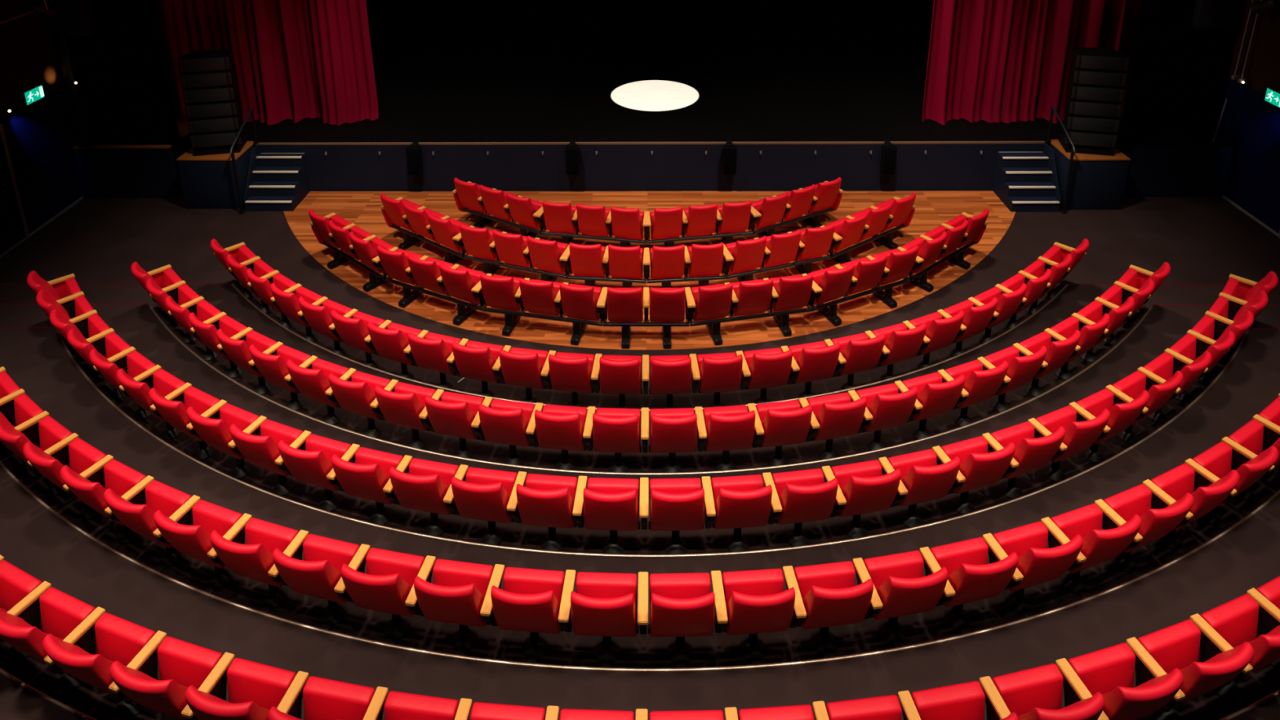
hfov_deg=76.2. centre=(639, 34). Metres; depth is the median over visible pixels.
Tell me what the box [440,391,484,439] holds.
seat cushion
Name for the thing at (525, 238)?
seat back
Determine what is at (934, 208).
floor
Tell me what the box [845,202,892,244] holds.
seat
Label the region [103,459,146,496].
seat cushion
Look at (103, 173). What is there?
wall
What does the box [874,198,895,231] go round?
seat cushion
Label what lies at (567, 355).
seat cushion
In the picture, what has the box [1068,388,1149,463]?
seat
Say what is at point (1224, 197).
baseboard
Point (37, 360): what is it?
floor
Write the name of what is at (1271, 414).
seat cushion
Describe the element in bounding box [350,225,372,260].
seat cushion
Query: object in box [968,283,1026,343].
seat
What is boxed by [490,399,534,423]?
seat cushion
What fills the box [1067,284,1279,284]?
trim
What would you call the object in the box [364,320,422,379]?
seat
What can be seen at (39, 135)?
wall
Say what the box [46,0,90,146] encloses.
trim
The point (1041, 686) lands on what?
seat cushion
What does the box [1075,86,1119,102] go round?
grille
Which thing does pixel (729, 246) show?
seat cushion
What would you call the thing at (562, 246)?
seat back
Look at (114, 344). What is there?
seat cushion
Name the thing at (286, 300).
seat
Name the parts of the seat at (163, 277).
backrest, panel, armrest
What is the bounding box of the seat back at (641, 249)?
[611,248,643,279]
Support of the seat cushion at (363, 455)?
on the seat at (366, 478)
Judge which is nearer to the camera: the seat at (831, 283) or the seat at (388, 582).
the seat at (388, 582)
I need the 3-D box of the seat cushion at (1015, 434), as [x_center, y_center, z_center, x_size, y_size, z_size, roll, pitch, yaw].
[3.513,3.930,7.709,0.447,0.439,0.152,-6,17,-19]
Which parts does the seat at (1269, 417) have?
armrest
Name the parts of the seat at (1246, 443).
armrest, backrest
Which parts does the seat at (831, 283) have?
armrest, backrest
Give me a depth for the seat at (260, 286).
10.46 m
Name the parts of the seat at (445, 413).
armrest, backrest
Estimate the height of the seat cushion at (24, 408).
0.439 m
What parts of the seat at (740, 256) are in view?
armrest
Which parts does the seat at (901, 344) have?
armrest, backrest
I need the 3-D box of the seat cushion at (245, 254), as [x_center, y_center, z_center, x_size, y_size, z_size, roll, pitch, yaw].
[-5.414,3.196,11.270,0.433,0.439,0.152,15,22,42]
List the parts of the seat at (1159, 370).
armrest, backrest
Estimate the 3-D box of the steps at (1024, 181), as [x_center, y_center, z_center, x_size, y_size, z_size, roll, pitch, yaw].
[6.494,2.382,13.636,0.800,0.900,0.770,0,16,1]
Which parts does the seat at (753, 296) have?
armrest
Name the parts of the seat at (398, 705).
armrest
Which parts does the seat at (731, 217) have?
armrest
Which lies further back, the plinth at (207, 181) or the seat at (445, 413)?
the plinth at (207, 181)
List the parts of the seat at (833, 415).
armrest, backrest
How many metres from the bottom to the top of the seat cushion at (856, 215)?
0.439 m
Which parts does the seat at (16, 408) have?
backrest, armrest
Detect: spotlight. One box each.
[23,0,57,17]
[1250,0,1278,13]
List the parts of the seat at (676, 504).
armrest, backrest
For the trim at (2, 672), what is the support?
attached to the floor at (17, 702)
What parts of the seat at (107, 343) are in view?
backrest, armrest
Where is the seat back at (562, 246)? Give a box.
[537,239,568,274]
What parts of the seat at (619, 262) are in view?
armrest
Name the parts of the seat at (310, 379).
armrest, backrest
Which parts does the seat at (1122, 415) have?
armrest, backrest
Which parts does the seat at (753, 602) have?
armrest, backrest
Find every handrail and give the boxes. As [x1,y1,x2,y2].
[229,107,259,214]
[1044,106,1075,213]
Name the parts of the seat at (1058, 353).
armrest, backrest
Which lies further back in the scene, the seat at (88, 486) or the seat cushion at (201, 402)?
the seat cushion at (201, 402)
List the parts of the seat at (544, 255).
armrest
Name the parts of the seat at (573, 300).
armrest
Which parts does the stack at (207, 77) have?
rigging plate, rigging plate, rigging plate, rigging plate, rigging plate, rigging plate, ground frame, rigging plate, rigging plate, rigging plate, rigging plate, rigging plate, rigging plate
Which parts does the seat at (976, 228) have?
armrest, backrest, armrest, panel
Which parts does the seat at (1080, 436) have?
armrest, backrest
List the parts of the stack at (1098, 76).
rigging plate, rigging plate, rigging plate, rigging plate, rigging plate, rigging plate, ground frame, rigging plate, rigging plate, rigging plate, rigging plate, rigging plate, rigging plate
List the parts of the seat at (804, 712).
armrest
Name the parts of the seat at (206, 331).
armrest, backrest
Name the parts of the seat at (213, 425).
armrest, backrest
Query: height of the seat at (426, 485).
0.896 m
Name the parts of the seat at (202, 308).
backrest, armrest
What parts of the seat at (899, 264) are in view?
armrest, backrest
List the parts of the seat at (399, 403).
armrest, backrest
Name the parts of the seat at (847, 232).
armrest, backrest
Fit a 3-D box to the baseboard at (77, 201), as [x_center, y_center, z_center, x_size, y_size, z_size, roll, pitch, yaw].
[-9.654,3.661,11.225,0.025,0.045,6.000,0,16,1]
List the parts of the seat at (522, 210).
armrest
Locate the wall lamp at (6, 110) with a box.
[0,108,11,113]
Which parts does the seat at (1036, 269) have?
armrest, backrest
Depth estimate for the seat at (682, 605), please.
5.94 m
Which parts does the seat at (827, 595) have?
armrest, backrest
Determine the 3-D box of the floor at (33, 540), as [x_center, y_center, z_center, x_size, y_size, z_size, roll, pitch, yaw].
[0.009,5.380,4.716,19.520,0.666,9.780,0,16,1]
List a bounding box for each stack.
[177,48,248,155]
[1057,47,1129,155]
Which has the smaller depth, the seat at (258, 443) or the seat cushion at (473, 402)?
the seat at (258, 443)
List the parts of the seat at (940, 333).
armrest, backrest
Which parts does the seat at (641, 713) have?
armrest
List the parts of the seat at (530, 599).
armrest, backrest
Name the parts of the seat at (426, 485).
armrest, backrest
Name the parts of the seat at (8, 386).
armrest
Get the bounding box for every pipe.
[0,10,34,23]
[1231,0,1253,79]
[1237,0,1261,83]
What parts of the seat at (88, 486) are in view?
armrest, backrest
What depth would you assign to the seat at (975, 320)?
9.64 m
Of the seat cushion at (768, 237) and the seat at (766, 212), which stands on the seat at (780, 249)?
the seat cushion at (768, 237)
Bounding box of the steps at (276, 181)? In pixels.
[243,144,310,211]
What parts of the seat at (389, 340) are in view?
armrest, backrest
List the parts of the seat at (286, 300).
armrest, backrest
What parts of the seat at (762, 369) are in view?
armrest, backrest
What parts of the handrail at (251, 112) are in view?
post, rail, post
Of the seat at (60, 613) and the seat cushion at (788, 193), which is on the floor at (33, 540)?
the seat at (60, 613)
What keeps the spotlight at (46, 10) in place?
attached to the wall at (39, 135)
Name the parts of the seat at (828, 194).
armrest, backrest, panel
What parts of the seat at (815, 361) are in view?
armrest, backrest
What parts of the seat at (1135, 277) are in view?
armrest, armrest, panel, backrest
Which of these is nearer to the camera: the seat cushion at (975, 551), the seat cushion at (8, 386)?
the seat cushion at (975, 551)
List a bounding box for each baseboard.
[0,196,84,257]
[1222,195,1279,238]
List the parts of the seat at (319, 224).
panel, armrest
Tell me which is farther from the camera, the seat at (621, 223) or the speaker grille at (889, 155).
the speaker grille at (889, 155)
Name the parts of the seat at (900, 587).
armrest, backrest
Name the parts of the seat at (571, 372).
armrest, backrest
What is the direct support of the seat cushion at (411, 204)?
on the seat at (393, 210)
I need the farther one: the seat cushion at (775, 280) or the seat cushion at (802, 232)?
the seat cushion at (802, 232)
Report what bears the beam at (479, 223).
on the floor at (934, 208)
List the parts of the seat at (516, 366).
armrest, backrest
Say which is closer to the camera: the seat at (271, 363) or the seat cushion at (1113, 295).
the seat at (271, 363)
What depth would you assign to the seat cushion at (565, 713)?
5.10 m
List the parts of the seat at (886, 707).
armrest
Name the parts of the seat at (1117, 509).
armrest, backrest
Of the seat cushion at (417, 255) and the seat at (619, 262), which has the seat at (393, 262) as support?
the seat cushion at (417, 255)
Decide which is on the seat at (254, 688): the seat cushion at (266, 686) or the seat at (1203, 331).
the seat cushion at (266, 686)
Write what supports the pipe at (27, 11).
attached to the wall at (39, 135)
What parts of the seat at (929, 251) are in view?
armrest, backrest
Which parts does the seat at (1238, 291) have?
armrest, armrest, panel, backrest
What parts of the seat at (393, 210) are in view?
panel, armrest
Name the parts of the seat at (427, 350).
armrest, backrest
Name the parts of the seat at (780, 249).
armrest, backrest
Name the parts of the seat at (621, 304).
armrest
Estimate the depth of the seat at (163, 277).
10.47 m
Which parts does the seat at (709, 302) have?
armrest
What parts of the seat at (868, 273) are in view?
armrest, backrest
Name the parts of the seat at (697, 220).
armrest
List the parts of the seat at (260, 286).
armrest, backrest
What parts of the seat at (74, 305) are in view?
backrest, armrest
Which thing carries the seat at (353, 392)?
on the floor at (226, 299)
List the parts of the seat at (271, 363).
armrest, backrest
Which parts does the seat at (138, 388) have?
armrest, backrest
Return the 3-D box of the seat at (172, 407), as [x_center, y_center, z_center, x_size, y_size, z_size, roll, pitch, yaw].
[-4.518,3.849,8.116,0.558,0.896,0.482,8,18,26]
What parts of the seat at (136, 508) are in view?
armrest, backrest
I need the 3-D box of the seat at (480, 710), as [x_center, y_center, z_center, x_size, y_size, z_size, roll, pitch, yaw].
[-0.883,4.487,5.009,0.576,0.896,0.482,1,16,5]
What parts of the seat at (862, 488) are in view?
armrest, backrest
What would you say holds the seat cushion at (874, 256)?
on the seat at (899, 264)
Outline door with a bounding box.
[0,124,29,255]
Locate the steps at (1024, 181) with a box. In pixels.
[992,142,1061,212]
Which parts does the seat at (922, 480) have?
armrest, backrest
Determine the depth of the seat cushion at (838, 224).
11.83 m
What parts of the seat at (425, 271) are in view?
armrest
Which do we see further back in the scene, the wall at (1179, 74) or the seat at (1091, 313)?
the wall at (1179, 74)
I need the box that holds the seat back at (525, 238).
[504,232,533,267]
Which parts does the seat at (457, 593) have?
armrest, backrest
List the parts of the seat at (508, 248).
armrest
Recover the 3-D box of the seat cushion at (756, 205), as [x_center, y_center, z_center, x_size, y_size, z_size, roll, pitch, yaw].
[1.885,2.761,12.542,0.425,0.439,0.152,-9,18,-26]
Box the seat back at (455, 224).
[446,217,470,253]
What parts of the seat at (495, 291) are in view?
armrest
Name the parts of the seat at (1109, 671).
armrest, backrest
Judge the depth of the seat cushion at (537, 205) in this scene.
12.49 m
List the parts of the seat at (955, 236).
armrest, backrest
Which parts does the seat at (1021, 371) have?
armrest, backrest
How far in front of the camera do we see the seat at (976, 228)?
11.70 m
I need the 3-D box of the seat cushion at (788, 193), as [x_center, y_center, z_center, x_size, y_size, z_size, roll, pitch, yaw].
[2.337,2.691,12.770,0.425,0.439,0.152,-9,18,-26]
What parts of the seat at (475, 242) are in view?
armrest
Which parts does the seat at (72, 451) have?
backrest, armrest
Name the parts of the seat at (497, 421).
armrest, backrest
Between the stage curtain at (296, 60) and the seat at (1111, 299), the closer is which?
the seat at (1111, 299)
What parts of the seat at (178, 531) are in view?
armrest, backrest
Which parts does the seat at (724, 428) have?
armrest, backrest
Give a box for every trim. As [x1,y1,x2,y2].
[0,283,232,284]
[0,303,148,304]
[0,326,54,328]
[0,461,1279,671]
[0,667,1279,719]
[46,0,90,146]
[55,328,1248,556]
[147,303,1153,475]
[231,284,1067,410]
[254,141,1044,145]
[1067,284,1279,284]
[1153,304,1279,306]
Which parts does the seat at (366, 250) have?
armrest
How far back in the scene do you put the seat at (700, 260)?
10.93 m
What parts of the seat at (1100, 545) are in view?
armrest, backrest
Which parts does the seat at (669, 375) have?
armrest, backrest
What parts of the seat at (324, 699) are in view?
armrest, backrest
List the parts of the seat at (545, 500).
armrest, backrest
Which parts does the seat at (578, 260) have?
armrest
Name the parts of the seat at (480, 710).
armrest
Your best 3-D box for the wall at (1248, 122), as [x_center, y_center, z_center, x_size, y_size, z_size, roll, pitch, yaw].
[9.873,1.145,6.040,0.200,7.500,14.950,0,16,1]
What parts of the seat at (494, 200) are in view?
armrest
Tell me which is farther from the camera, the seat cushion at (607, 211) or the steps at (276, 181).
the steps at (276, 181)
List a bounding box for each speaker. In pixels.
[405,139,422,175]
[564,139,579,174]
[722,139,737,174]
[880,138,897,174]
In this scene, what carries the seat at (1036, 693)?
on the floor at (33, 540)
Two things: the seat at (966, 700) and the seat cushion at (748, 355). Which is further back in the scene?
the seat cushion at (748, 355)
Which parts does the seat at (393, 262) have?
armrest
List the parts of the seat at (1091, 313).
armrest, backrest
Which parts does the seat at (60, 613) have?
armrest, backrest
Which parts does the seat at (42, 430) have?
backrest, armrest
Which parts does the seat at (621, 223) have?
armrest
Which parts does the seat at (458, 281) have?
armrest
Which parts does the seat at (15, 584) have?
armrest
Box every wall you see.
[0,0,83,233]
[44,0,180,145]
[72,0,371,198]
[1120,0,1244,133]
[1216,0,1279,233]
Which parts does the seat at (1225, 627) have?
armrest, backrest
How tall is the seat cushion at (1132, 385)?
0.439 m
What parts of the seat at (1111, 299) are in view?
armrest, backrest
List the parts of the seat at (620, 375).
armrest, backrest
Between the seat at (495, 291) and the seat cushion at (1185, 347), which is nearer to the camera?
the seat cushion at (1185, 347)
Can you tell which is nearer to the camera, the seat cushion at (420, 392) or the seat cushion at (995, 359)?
the seat cushion at (420, 392)
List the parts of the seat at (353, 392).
armrest, backrest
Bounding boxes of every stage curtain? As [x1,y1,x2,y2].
[155,0,378,125]
[922,0,1142,124]
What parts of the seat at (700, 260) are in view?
armrest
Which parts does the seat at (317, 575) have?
armrest, backrest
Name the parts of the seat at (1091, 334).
armrest, backrest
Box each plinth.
[176,141,255,208]
[1047,139,1130,209]
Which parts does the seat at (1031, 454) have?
armrest, backrest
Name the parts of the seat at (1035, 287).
armrest, backrest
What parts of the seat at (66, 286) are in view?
backrest, panel, armrest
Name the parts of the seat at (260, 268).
backrest, armrest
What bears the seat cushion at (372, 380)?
on the seat at (353, 392)
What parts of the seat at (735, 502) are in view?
armrest, backrest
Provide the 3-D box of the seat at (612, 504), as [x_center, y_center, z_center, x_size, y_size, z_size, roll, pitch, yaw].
[-0.279,4.141,7.010,0.558,0.896,0.482,0,16,2]
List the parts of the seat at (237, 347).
armrest, backrest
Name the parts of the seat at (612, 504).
armrest, backrest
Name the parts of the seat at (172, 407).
armrest, backrest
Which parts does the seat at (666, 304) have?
armrest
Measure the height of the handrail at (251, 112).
1.548 m
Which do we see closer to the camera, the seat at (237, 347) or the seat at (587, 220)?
the seat at (237, 347)
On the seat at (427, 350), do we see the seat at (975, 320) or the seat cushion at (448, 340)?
the seat cushion at (448, 340)
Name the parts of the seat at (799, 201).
armrest, backrest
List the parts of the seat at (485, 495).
armrest, backrest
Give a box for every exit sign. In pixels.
[19,83,44,106]
[1264,86,1279,108]
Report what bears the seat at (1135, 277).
on the floor at (226, 299)
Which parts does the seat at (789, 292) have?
armrest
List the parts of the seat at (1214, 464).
armrest, backrest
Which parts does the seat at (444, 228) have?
armrest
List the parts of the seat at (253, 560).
armrest, backrest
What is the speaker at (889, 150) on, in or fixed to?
attached to the stage front
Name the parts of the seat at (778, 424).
armrest, backrest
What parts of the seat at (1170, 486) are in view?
armrest, backrest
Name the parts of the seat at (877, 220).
armrest, backrest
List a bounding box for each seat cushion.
[0,371,20,399]
[0,560,42,631]
[13,393,44,448]
[38,415,72,467]
[39,586,97,654]
[65,276,81,297]
[68,437,106,488]
[74,294,93,316]
[88,313,110,337]
[94,612,158,679]
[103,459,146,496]
[105,332,130,359]
[126,350,155,377]
[145,480,193,525]
[152,368,186,396]
[157,636,222,689]
[163,267,182,288]
[177,283,199,305]
[183,386,220,414]
[191,499,242,536]
[196,299,222,321]
[218,315,247,337]
[219,403,259,431]
[226,657,296,710]
[238,244,256,263]
[244,517,298,553]
[245,330,277,352]
[253,258,275,277]
[260,419,302,445]
[272,272,297,291]
[276,344,311,365]
[295,286,322,304]
[302,533,359,571]
[302,675,374,719]
[305,434,351,461]
[311,358,349,377]
[322,299,351,315]
[330,214,351,227]
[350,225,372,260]
[351,370,391,394]
[352,311,385,327]
[355,447,403,478]
[365,547,424,586]
[371,236,394,273]
[384,690,458,719]
[387,322,422,342]
[394,382,435,407]
[395,248,423,284]
[400,198,422,231]
[408,457,458,488]
[423,208,445,241]
[425,257,454,294]
[425,332,462,376]
[432,559,493,598]
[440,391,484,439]
[457,266,486,305]
[466,340,503,383]
[466,466,517,497]
[467,184,492,214]
[470,702,545,719]
[490,275,524,311]
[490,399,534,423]
[493,191,518,222]
[502,567,564,606]
[510,346,548,389]
[519,199,542,230]
[525,473,577,504]
[528,279,559,315]
[542,404,586,429]
[549,205,576,234]
[555,351,594,393]
[559,708,634,719]
[567,284,601,320]
[576,572,636,616]
[582,208,610,236]
[586,477,639,520]
[595,408,640,445]
[602,355,641,395]
[614,211,644,239]
[649,211,679,239]
[649,248,682,279]
[649,355,688,395]
[649,408,694,441]
[649,478,701,513]
[649,573,711,613]
[683,208,712,236]
[691,284,725,321]
[697,352,736,393]
[702,404,748,429]
[711,474,763,506]
[717,205,745,234]
[722,568,783,607]
[724,239,756,274]
[732,279,764,316]
[743,347,782,390]
[751,196,775,230]
[755,400,800,424]
[764,232,790,267]
[772,275,803,311]
[772,468,823,499]
[777,191,802,221]
[788,341,826,384]
[794,226,822,261]
[794,560,855,599]
[803,183,827,214]
[807,266,838,305]
[807,392,850,440]
[824,217,848,252]
[831,333,868,377]
[831,459,881,490]
[840,257,870,294]
[849,207,872,241]
[856,382,897,432]
[863,550,924,590]
[871,248,900,285]
[871,323,906,367]
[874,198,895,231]
[887,448,937,479]
[901,236,924,274]
[902,372,942,395]
[909,311,942,328]
[911,680,985,719]
[923,225,946,239]
[930,537,988,575]
[941,435,987,463]
[942,299,973,316]
[944,214,966,227]
[945,360,982,379]
[973,286,1000,304]
[983,346,1018,367]
[990,421,1034,448]
[991,663,1063,716]
[992,521,1048,557]
[1000,273,1025,291]
[1018,331,1051,353]
[1022,259,1044,277]
[1035,405,1076,433]
[1041,244,1061,263]
[1049,315,1079,338]
[1050,503,1102,540]
[1067,642,1135,696]
[1075,388,1113,417]
[1076,300,1102,323]
[1099,284,1122,306]
[1102,484,1151,529]
[1111,370,1146,399]
[1117,267,1137,288]
[1135,619,1200,686]
[1142,351,1173,380]
[1151,462,1195,501]
[1169,333,1196,360]
[1191,314,1214,339]
[1191,441,1231,492]
[1198,594,1258,662]
[1208,296,1228,318]
[1222,277,1239,297]
[1227,418,1263,454]
[1256,575,1279,638]
[1258,396,1279,452]
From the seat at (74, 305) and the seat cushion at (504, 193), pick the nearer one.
the seat at (74, 305)
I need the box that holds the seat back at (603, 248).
[573,245,605,277]
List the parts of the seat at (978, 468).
armrest, backrest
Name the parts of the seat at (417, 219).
armrest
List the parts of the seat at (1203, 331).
armrest, backrest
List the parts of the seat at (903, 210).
armrest, backrest, armrest, panel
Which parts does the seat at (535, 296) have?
armrest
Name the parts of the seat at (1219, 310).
armrest, backrest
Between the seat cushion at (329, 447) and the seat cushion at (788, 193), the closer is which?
the seat cushion at (329, 447)
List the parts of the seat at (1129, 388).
armrest, backrest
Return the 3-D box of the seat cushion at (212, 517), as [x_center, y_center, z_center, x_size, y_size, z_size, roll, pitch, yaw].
[-3.504,4.147,6.786,0.455,0.439,0.152,5,17,19]
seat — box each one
[0,366,20,445]
[0,388,44,473]
[0,410,72,499]
[0,555,42,668]
[0,581,97,699]
[22,432,106,524]
[26,271,81,338]
[35,289,93,359]
[41,606,158,719]
[49,309,110,379]
[59,454,146,549]
[66,328,130,399]
[88,346,155,420]
[102,475,193,572]
[108,631,222,719]
[115,364,186,440]
[130,262,182,325]
[146,278,199,342]
[148,382,220,460]
[152,494,242,593]
[164,295,222,360]
[181,652,296,719]
[186,399,259,479]
[188,311,247,377]
[207,513,298,613]
[210,239,256,297]
[216,327,277,395]
[226,253,275,313]
[227,415,302,496]
[245,268,297,328]
[248,341,311,410]
[267,529,359,630]
[267,671,374,719]
[270,283,322,342]
[275,430,351,511]
[284,355,349,425]
[297,296,351,355]
[308,208,351,248]
[324,368,391,437]
[326,444,403,525]
[328,219,372,260]
[328,308,385,368]
[333,543,424,644]
[348,231,394,273]
[363,686,458,719]
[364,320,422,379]
[369,379,435,448]
[372,244,423,284]
[380,193,422,231]
[382,455,458,536]
[402,202,445,241]
[403,329,462,389]
[404,555,493,655]
[405,253,454,294]
[418,388,484,458]
[426,212,470,253]
[436,262,486,305]
[443,464,517,545]
[446,337,503,396]
[452,177,492,214]
[452,223,501,261]
[454,697,545,719]
[471,273,524,311]
[471,396,534,465]
[477,184,518,222]
[480,564,564,663]
[488,229,533,267]
[492,345,548,402]
[503,191,542,230]
[506,471,577,551]
[514,277,559,315]
[523,235,568,274]
[525,402,586,470]
[533,200,576,234]
[540,350,594,406]
[545,705,634,719]
[554,282,601,320]
[558,569,639,667]
[559,242,605,277]
[571,203,610,236]
[572,475,640,554]
[582,406,641,472]
[591,353,642,408]
[596,287,643,322]
[602,244,643,279]
[605,205,644,239]
[635,708,724,719]
[637,572,715,667]
[639,477,704,554]
[640,407,697,472]
[642,205,683,239]
[642,244,684,279]
[642,355,691,408]
[643,287,684,322]
[680,203,717,237]
[684,242,724,277]
[684,282,733,322]
[688,352,742,407]
[694,404,755,471]
[701,474,772,551]
[711,568,795,664]
[714,200,751,234]
[721,235,766,275]
[724,277,773,317]
[724,704,814,719]
[735,347,792,403]
[747,191,788,231]
[747,400,812,466]
[753,229,800,268]
[762,468,838,546]
[763,273,813,312]
[772,184,815,222]
[781,341,840,397]
[782,560,873,657]
[786,223,835,262]
[798,177,843,214]
[798,392,866,459]
[801,262,854,307]
[812,694,902,719]
[820,212,867,255]
[821,459,901,538]
[823,333,885,390]
[834,253,887,297]
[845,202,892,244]
[848,382,918,450]
[852,550,948,648]
[864,322,926,380]
[866,244,918,287]
[869,192,916,233]
[878,448,960,528]
[893,372,965,439]
[897,231,947,278]
[897,680,1018,719]
[902,310,964,369]
[919,219,968,264]
[919,537,1018,634]
[932,435,1015,514]
[937,297,998,356]
[937,360,1008,426]
[940,208,989,252]
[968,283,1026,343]
[977,346,1047,412]
[978,663,1105,719]
[982,421,1065,499]
[982,521,1083,617]
[995,268,1052,329]
[1013,329,1081,396]
[1017,253,1072,314]
[1027,405,1110,482]
[1037,238,1088,298]
[1040,503,1142,599]
[1044,313,1110,380]
[1055,642,1183,719]
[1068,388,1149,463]
[1071,296,1134,362]
[1094,279,1155,344]
[1094,484,1194,577]
[1105,370,1183,444]
[1113,262,1170,326]
[1125,619,1254,719]
[1137,351,1212,423]
[1142,462,1239,555]
[1164,330,1235,402]
[1184,441,1279,529]
[1186,310,1253,382]
[1189,594,1279,708]
[1204,290,1268,360]
[1218,271,1278,340]
[1221,418,1279,504]
[1246,575,1279,670]
[1252,396,1279,475]
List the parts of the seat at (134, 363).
backrest, armrest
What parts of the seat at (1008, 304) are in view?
armrest, backrest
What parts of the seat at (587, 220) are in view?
armrest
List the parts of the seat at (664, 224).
armrest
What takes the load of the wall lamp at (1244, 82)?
attached to the wall at (1248, 122)
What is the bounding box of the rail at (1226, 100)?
[1212,97,1235,142]
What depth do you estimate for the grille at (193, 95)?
13.41 m
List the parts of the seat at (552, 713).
armrest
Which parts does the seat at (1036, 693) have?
armrest, backrest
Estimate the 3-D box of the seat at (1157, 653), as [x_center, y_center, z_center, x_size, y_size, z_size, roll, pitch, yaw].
[3.631,4.324,5.444,0.576,0.896,0.482,-5,17,-16]
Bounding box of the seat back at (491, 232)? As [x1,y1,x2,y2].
[472,226,501,261]
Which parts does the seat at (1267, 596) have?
armrest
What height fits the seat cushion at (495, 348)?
0.439 m
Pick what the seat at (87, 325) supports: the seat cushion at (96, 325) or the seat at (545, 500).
the seat cushion at (96, 325)
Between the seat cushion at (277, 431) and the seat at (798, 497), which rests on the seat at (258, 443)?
the seat cushion at (277, 431)
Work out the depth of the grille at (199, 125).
13.55 m
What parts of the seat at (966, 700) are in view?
armrest, backrest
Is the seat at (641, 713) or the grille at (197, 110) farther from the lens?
the grille at (197, 110)
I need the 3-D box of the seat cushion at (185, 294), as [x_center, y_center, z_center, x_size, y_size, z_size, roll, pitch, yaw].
[-5.612,3.395,10.171,0.440,0.439,0.152,13,21,38]
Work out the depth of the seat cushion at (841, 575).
6.17 m
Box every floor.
[0,190,1279,408]
[0,284,1279,472]
[0,304,1279,554]
[0,328,1279,667]
[0,466,1279,719]
[0,673,1279,719]
[72,0,1121,153]
[284,191,1015,350]
[933,0,1233,146]
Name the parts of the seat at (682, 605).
armrest, backrest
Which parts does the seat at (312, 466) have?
armrest, backrest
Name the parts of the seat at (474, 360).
armrest, backrest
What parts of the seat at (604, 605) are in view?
armrest, backrest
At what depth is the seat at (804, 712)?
5.11 m
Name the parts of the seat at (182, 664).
armrest, backrest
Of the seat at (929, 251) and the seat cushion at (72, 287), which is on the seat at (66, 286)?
the seat cushion at (72, 287)
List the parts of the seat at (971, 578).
armrest, backrest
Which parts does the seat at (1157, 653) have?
armrest, backrest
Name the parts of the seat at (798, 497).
armrest, backrest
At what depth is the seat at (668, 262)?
10.90 m
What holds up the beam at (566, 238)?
on the floor at (934, 208)
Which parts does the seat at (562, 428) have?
armrest, backrest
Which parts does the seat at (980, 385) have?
armrest, backrest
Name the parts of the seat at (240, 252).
backrest, armrest, panel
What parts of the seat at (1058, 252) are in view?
armrest, armrest, panel, backrest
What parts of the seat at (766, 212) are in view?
armrest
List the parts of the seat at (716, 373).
armrest, backrest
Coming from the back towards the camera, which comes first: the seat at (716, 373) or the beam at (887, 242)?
the beam at (887, 242)
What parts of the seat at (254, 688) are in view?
armrest, backrest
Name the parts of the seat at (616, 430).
armrest, backrest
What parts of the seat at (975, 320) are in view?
armrest, backrest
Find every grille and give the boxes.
[182,57,225,72]
[184,72,227,88]
[186,88,230,102]
[189,102,232,118]
[191,117,235,133]
[194,132,236,147]
[406,149,420,174]
[565,149,577,174]
[724,149,736,173]
[882,148,896,173]
[1069,132,1112,147]
[1071,116,1115,132]
[1073,102,1117,117]
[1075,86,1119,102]
[1078,71,1123,86]
[1080,55,1125,71]
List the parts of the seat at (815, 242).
armrest, backrest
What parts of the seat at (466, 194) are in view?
panel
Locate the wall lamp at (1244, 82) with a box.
[1241,80,1251,84]
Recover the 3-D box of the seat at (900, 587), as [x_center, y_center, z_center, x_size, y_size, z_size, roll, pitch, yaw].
[1.945,4.267,6.148,0.567,0.896,0.482,-3,17,-9]
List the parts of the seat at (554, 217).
armrest, backrest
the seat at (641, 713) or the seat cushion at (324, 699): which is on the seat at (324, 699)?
the seat cushion at (324, 699)
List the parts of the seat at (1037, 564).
armrest, backrest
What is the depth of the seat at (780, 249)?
11.17 m
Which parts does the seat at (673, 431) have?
armrest, backrest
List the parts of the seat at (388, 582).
armrest, backrest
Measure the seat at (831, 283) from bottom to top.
0.691 m
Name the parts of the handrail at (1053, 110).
post, rail, post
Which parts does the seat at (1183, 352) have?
armrest, backrest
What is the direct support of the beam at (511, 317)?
on the floor at (934, 208)
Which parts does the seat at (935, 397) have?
armrest, backrest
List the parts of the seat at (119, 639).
armrest, backrest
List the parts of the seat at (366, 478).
armrest, backrest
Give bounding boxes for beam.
[322,240,392,292]
[384,277,482,325]
[391,224,465,263]
[462,207,542,237]
[462,255,567,281]
[481,306,603,345]
[541,231,647,247]
[567,275,646,288]
[603,322,689,348]
[646,275,726,288]
[647,231,752,247]
[689,307,812,345]
[725,255,831,281]
[752,207,833,237]
[811,277,911,325]
[830,223,905,263]
[902,240,975,292]
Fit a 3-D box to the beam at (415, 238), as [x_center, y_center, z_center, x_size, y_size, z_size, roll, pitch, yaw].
[-3.123,3.170,12.270,1.563,0.293,0.432,11,20,34]
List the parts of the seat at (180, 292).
backrest, armrest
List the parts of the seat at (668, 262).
armrest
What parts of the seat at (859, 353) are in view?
armrest, backrest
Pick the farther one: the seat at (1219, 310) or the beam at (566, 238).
the beam at (566, 238)
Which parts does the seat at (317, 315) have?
armrest, backrest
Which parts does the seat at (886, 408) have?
armrest, backrest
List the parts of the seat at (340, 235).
armrest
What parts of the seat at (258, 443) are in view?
armrest, backrest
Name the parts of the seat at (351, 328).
armrest, backrest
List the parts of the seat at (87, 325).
backrest, armrest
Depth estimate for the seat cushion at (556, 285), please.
10.44 m
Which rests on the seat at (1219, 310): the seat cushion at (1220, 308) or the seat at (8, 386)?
the seat cushion at (1220, 308)
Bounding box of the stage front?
[258,143,1044,191]

